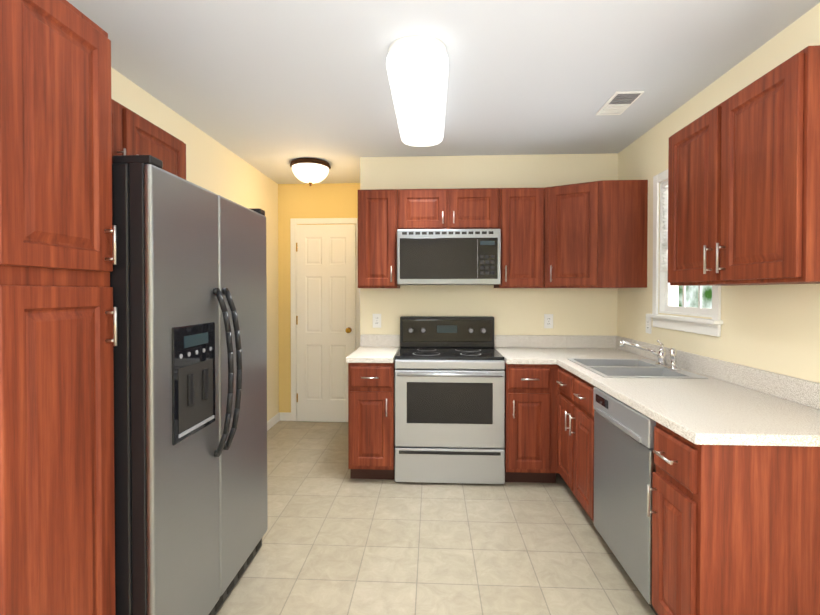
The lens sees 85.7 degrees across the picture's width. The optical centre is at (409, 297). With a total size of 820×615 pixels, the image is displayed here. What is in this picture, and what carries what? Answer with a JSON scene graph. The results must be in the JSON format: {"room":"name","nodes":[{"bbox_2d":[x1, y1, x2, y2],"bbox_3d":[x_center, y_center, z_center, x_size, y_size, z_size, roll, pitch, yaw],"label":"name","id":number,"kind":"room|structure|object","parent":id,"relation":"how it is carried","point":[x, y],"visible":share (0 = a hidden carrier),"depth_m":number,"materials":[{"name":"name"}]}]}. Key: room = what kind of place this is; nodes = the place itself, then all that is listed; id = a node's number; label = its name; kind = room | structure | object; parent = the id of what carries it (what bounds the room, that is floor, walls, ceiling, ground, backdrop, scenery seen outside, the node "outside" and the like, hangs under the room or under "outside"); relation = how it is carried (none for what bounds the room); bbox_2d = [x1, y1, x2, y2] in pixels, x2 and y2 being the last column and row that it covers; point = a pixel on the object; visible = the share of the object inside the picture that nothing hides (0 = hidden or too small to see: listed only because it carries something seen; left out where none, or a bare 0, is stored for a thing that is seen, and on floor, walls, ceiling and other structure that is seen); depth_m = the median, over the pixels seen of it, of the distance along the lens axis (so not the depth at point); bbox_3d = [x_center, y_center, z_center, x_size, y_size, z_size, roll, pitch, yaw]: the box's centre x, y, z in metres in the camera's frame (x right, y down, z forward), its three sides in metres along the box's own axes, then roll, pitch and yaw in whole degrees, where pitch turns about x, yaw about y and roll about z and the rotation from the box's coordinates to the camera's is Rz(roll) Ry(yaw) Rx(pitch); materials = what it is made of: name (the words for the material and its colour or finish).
{"room":"kitchen","nodes":[
{"label":"kitchen","id":0,"kind":"room"},
{"bbox_2d":[111,67,278,420],"bbox_3d":[-1.613,0.094,0.978,0.120,2.460,7.500,0,1,3],"label":"wall","id":1,"kind":"structure","parent":0,"point":[214,166],"depth_m":3.47,"materials":[{"name":"beige paint"}]},
{"bbox_2d":[111,99,185,179],"bbox_3d":[-1.329,-0.634,1.841,0.356,0.345,0.950,0,1,3],"label":"upper cabinet","id":2,"kind":"object","parent":1,"relation":"attached to","point":[133,133],"visible":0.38,"depth_m":1.96,"materials":[{"name":"brown wood"}]},
{"bbox_2d":[267,412,281,430],"bbox_3d":[-1.416,1.252,3.509,0.015,0.085,2.208,0,1,3],"label":"baseboard","id":3,"kind":"structure","parent":1,"relation":"attached to","point":[278,417],"depth_m":4.45,"materials":[{"name":"white wood"}]},
{"bbox_2d":[278,183,359,412],"bbox_3d":[-0.868,0.051,4.635,1.000,2.460,0.120,0,1,3],"label":"wall","id":4,"kind":"structure","parent":0,"point":[332,200],"depth_m":4.58,"materials":[{"name":"yellow paint"}]},
{"bbox_2d":[290,218,359,420],"bbox_3d":[-0.862,0.232,4.566,0.750,2.100,0.018,0,1,3],"label":"door frame","id":5,"kind":"structure","parent":4,"relation":"attached to","point":[294,222],"depth_m":4.57,"materials":[{"name":"white wood"}]},
{"bbox_2d":[296,224,355,421],"bbox_3d":[-0.865,0.264,4.515,0.611,2.024,0.105,0,1,3],"label":"hall door","id":6,"kind":"structure","parent":4,"relation":"in","point":[326,296],"depth_m":4.54,"materials":[{"name":"white wood"}]},
{"bbox_2d":[216,421,655,614],"bbox_3d":[-0.005,1.355,0.912,3.340,0.060,7.500,0,1,3],"label":"floor","id":7,"kind":"structure","parent":0,"point":[336,540],"depth_m":2.31,"materials":[{"name":"tile"}]},
{"bbox_2d":[0,0,116,614],"bbox_3d":[-1.205,0.262,1.177,0.671,2.120,0.375,0,1,3],"label":"pantry cabinet","id":8,"kind":"object","parent":7,"relation":"on","point":[58,310],"visible":1,"depth_m":1.13,"materials":[{"name":"brown wood"}]},
{"bbox_2d":[110,155,266,614],"bbox_3d":[-1.084,0.435,1.842,0.790,1.758,0.950,0,1,3],"label":"fridge","id":9,"kind":"object","parent":7,"relation":"on","point":[188,279],"visible":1,"depth_m":1.53,"materials":[{"name":"grey metal"}]},
{"bbox_2d":[348,360,394,479],"bbox_3d":[-0.259,0.873,3.359,0.316,0.847,0.663,0,1,3],"label":"base cabinet","id":10,"kind":"object","parent":7,"relation":"on","point":[371,426],"visible":0.92,"depth_m":3.06,"materials":[{"name":"brown wood"}]},
{"bbox_2d":[346,334,399,362],"bbox_3d":[-0.265,0.379,3.368,0.328,0.137,0.635,0,1,3],"label":"countertop","id":11,"kind":"structure","parent":10,"relation":"on","point":[374,348],"depth_m":3.49,"materials":[{"name":"laminate"}]},
{"bbox_2d":[394,316,504,483],"bbox_3d":[0.286,0.727,3.322,0.762,1.139,0.658,0,1,3],"label":"range","id":12,"kind":"object","parent":7,"relation":"on","point":[449,384],"visible":1,"depth_m":3.06,"materials":[{"name":"silver metal"}]},
{"bbox_2d":[504,363,559,482],"bbox_3d":[0.853,0.873,3.303,0.359,0.847,0.663,0,1,3],"label":"base cabinet","id":13,"kind":"object","parent":7,"relation":"on","point":[531,393],"visible":0.88,"depth_m":3.01,"materials":[{"name":"brown wood"}]},
{"bbox_2d":[494,335,553,363],"bbox_3d":[0.827,0.380,3.305,0.306,0.137,0.650,0,1,3],"label":"countertop","id":14,"kind":"structure","parent":13,"relation":"on","point":[515,349],"depth_m":3.55,"materials":[{"name":"laminate"}]},
{"bbox_2d":[556,366,594,521],"bbox_3d":[1.290,0.881,2.651,0.685,0.847,0.698,0,1,3],"label":"base cabinet","id":15,"kind":"object","parent":7,"relation":"on","point":[575,439],"visible":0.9,"depth_m":2.60,"materials":[{"name":"brown wood"}]},
{"bbox_2d":[542,335,819,446],"bbox_3d":[1.283,0.390,2.500,0.685,0.137,2.212,0,1,3],"label":"countertop","id":16,"kind":"structure","parent":15,"relation":"on","point":[727,403],"depth_m":1.86,"materials":[{"name":"laminate"}]},
{"bbox_2d":[567,358,707,378],"bbox_3d":[1.307,0.503,2.646,0.530,0.180,0.655,0,1,3],"label":"sink","id":17,"kind":"object","parent":16,"relation":"in","point":[626,368],"visible":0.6,"depth_m":2.63,"materials":[{"name":"silver metal"}]},
{"bbox_2d":[619,340,681,369],"bbox_3d":[1.416,0.334,2.638,0.295,0.158,0.230,0,1,3],"label":"faucet","id":18,"kind":"object","parent":16,"relation":"on","point":[661,353],"visible":1,"depth_m":2.68,"materials":[{"name":"silver metal"}]},
{"bbox_2d":[593,387,657,614],"bbox_3d":[1.252,0.891,2.003,0.635,0.843,0.594,0,1,3],"label":"dishwasher","id":19,"kind":"object","parent":7,"relation":"on","point":[624,467],"visible":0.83,"depth_m":1.93,"materials":[{"name":"grey metal"}]},
{"bbox_2d":[647,422,819,614],"bbox_3d":[1.235,0.894,1.558,0.685,0.847,0.289,0,1,3],"label":"base cabinet","id":20,"kind":"object","parent":7,"relation":"on","point":[735,529],"visible":0.96,"depth_m":1.42,"materials":[{"name":"brown wood"}]},
{"bbox_2d":[67,0,819,183],"bbox_3d":[-0.005,-1.165,0.882,3.340,0.060,7.500,0,1,3],"label":"ceiling","id":21,"kind":"structure","parent":0,"point":[271,89],"depth_m":2.19,"materials":[{"name":"white paint"}]},
{"bbox_2d":[290,158,330,185],"bbox_3d":[-0.867,-1.070,3.851,0.350,0.198,0.350,0,1,3],"label":"dome light","id":22,"kind":"object","parent":21,"relation":"attached to","point":[310,171],"visible":1,"depth_m":3.74,"materials":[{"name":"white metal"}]},
{"bbox_2d":[386,35,448,145],"bbox_3d":[0.058,-1.107,2.532,0.290,0.094,1.220,0,1,3],"label":"fluorescent ceiling light","id":23,"kind":"object","parent":21,"relation":"attached to","point":[417,67],"visible":1,"depth_m":2.21,"materials":[{"name":"white plastic"}]},
{"bbox_2d":[595,91,643,114],"bbox_3d":[1.237,-1.148,2.622,0.156,0.014,0.316,0,1,3],"label":"ceiling vent","id":24,"kind":"object","parent":21,"relation":"in","point":[618,102],"visible":0.96,"depth_m":2.59,"materials":[{"name":"white metal"}]},
{"bbox_2d":[360,153,617,346],"bbox_3d":[0.658,0.057,4.128,2.100,2.460,0.980,0,1,3],"label":"wall","id":25,"kind":"structure","parent":0,"point":[573,311],"depth_m":3.63,"materials":[{"name":"beige paint"}]},
{"bbox_2d":[373,314,380,327],"bbox_3d":[-0.275,0.192,3.680,0.072,0.116,0.008,0,1,3],"label":"electrical outlet","id":26,"kind":"object","parent":25,"relation":"attached to","point":[376,320],"visible":1,"depth_m":3.68,"materials":[{"name":"white plastic"}]},
{"bbox_2d":[358,189,399,287],"bbox_3d":[-0.242,-0.451,3.495,0.304,0.750,0.358,0,1,3],"label":"upper cabinet","id":27,"kind":"object","parent":25,"relation":"attached to","point":[377,233],"visible":0.98,"depth_m":3.35,"materials":[{"name":"brown wood"}]},
{"bbox_2d":[398,188,498,228],"bbox_3d":[0.294,-0.668,3.466,0.766,0.314,0.358,0,1,3],"label":"upper cabinet","id":28,"kind":"object","parent":25,"relation":"attached to","point":[469,208],"visible":1,"depth_m":3.32,"materials":[{"name":"brown wood"}]},
{"bbox_2d":[397,229,500,284],"bbox_3d":[0.293,-0.304,3.446,0.762,0.407,0.406,0,1,3],"label":"microwave","id":29,"kind":"object","parent":28,"relation":"attached to","point":[448,256],"visible":1,"depth_m":3.25,"materials":[{"name":"silver plastic"}]},
{"bbox_2d":[494,188,544,287],"bbox_3d":[0.846,-0.450,3.440,0.335,0.750,0.358,0,1,3],"label":"upper cabinet","id":30,"kind":"object","parent":25,"relation":"attached to","point":[522,219],"visible":0.98,"depth_m":3.30,"materials":[{"name":"brown wood"}]},
{"bbox_2d":[544,314,552,327],"bbox_3d":[1.133,0.193,3.609,0.072,0.116,0.008,0,1,3],"label":"electrical outlet","id":31,"kind":"object","parent":25,"relation":"attached to","point":[548,320],"visible":1,"depth_m":3.61,"materials":[{"name":"white plastic"}]},
{"bbox_2d":[617,3,819,382],"bbox_3d":[1.603,0.096,0.816,0.120,2.460,7.500,0,1,3],"label":"wall","id":32,"kind":"structure","parent":0,"point":[774,328],"depth_m":2.14,"materials":[{"name":"beige paint"}]},
{"bbox_2d":[544,180,647,287],"bbox_3d":[1.340,-0.449,3.344,0.657,0.750,0.500,0,1,3],"label":"upper cabinet","id":33,"kind":"object","parent":32,"relation":"attached to","point":[595,234],"visible":1,"depth_m":3.10,"materials":[{"name":"brown wood"}]},
{"bbox_2d":[646,317,650,333],"bbox_3d":[1.650,0.190,3.058,0.008,0.116,0.072,0,1,3],"label":"outlet","id":34,"kind":"object","parent":32,"relation":"attached to","point":[648,324],"visible":0.92,"depth_m":3.05,"materials":[{"name":"white plastic"}]},
{"bbox_2d":[646,169,722,336],"bbox_3d":[1.669,-0.305,2.631,0.172,1.010,0.730,0,1,3],"label":"window","id":35,"kind":"structure","parent":32,"relation":"in","point":[665,293],"depth_m":2.88,"materials":[{"name":"white wood"}]},
{"bbox_2d":[661,181,667,271],"bbox_3d":[1.651,-0.454,2.630,0.026,0.577,0.548,0,1,3],"label":"window blind","id":36,"kind":"object","parent":35,"relation":"attached to","point":[665,199],"visible":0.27,"depth_m":2.87,"materials":[{"name":"white plastic"}]},
{"bbox_2d":[668,45,819,285],"bbox_3d":[1.412,-0.431,1.806,0.358,0.750,0.810,0,1,3],"label":"upper cabinet","id":37,"kind":"object","parent":32,"relation":"attached to","point":[743,186],"visible":1,"depth_m":1.62,"materials":[{"name":"brown wood"}]},
{"label":"outside","id":38,"kind":"structure","parent":0,"visible":0},
{"bbox_2d":[679,286,711,307],"bbox_3d":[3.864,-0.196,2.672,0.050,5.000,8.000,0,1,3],"label":"trees","id":39,"kind":"object","parent":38,"point":[691,296],"depth_m":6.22,"materials":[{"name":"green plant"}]}
]}

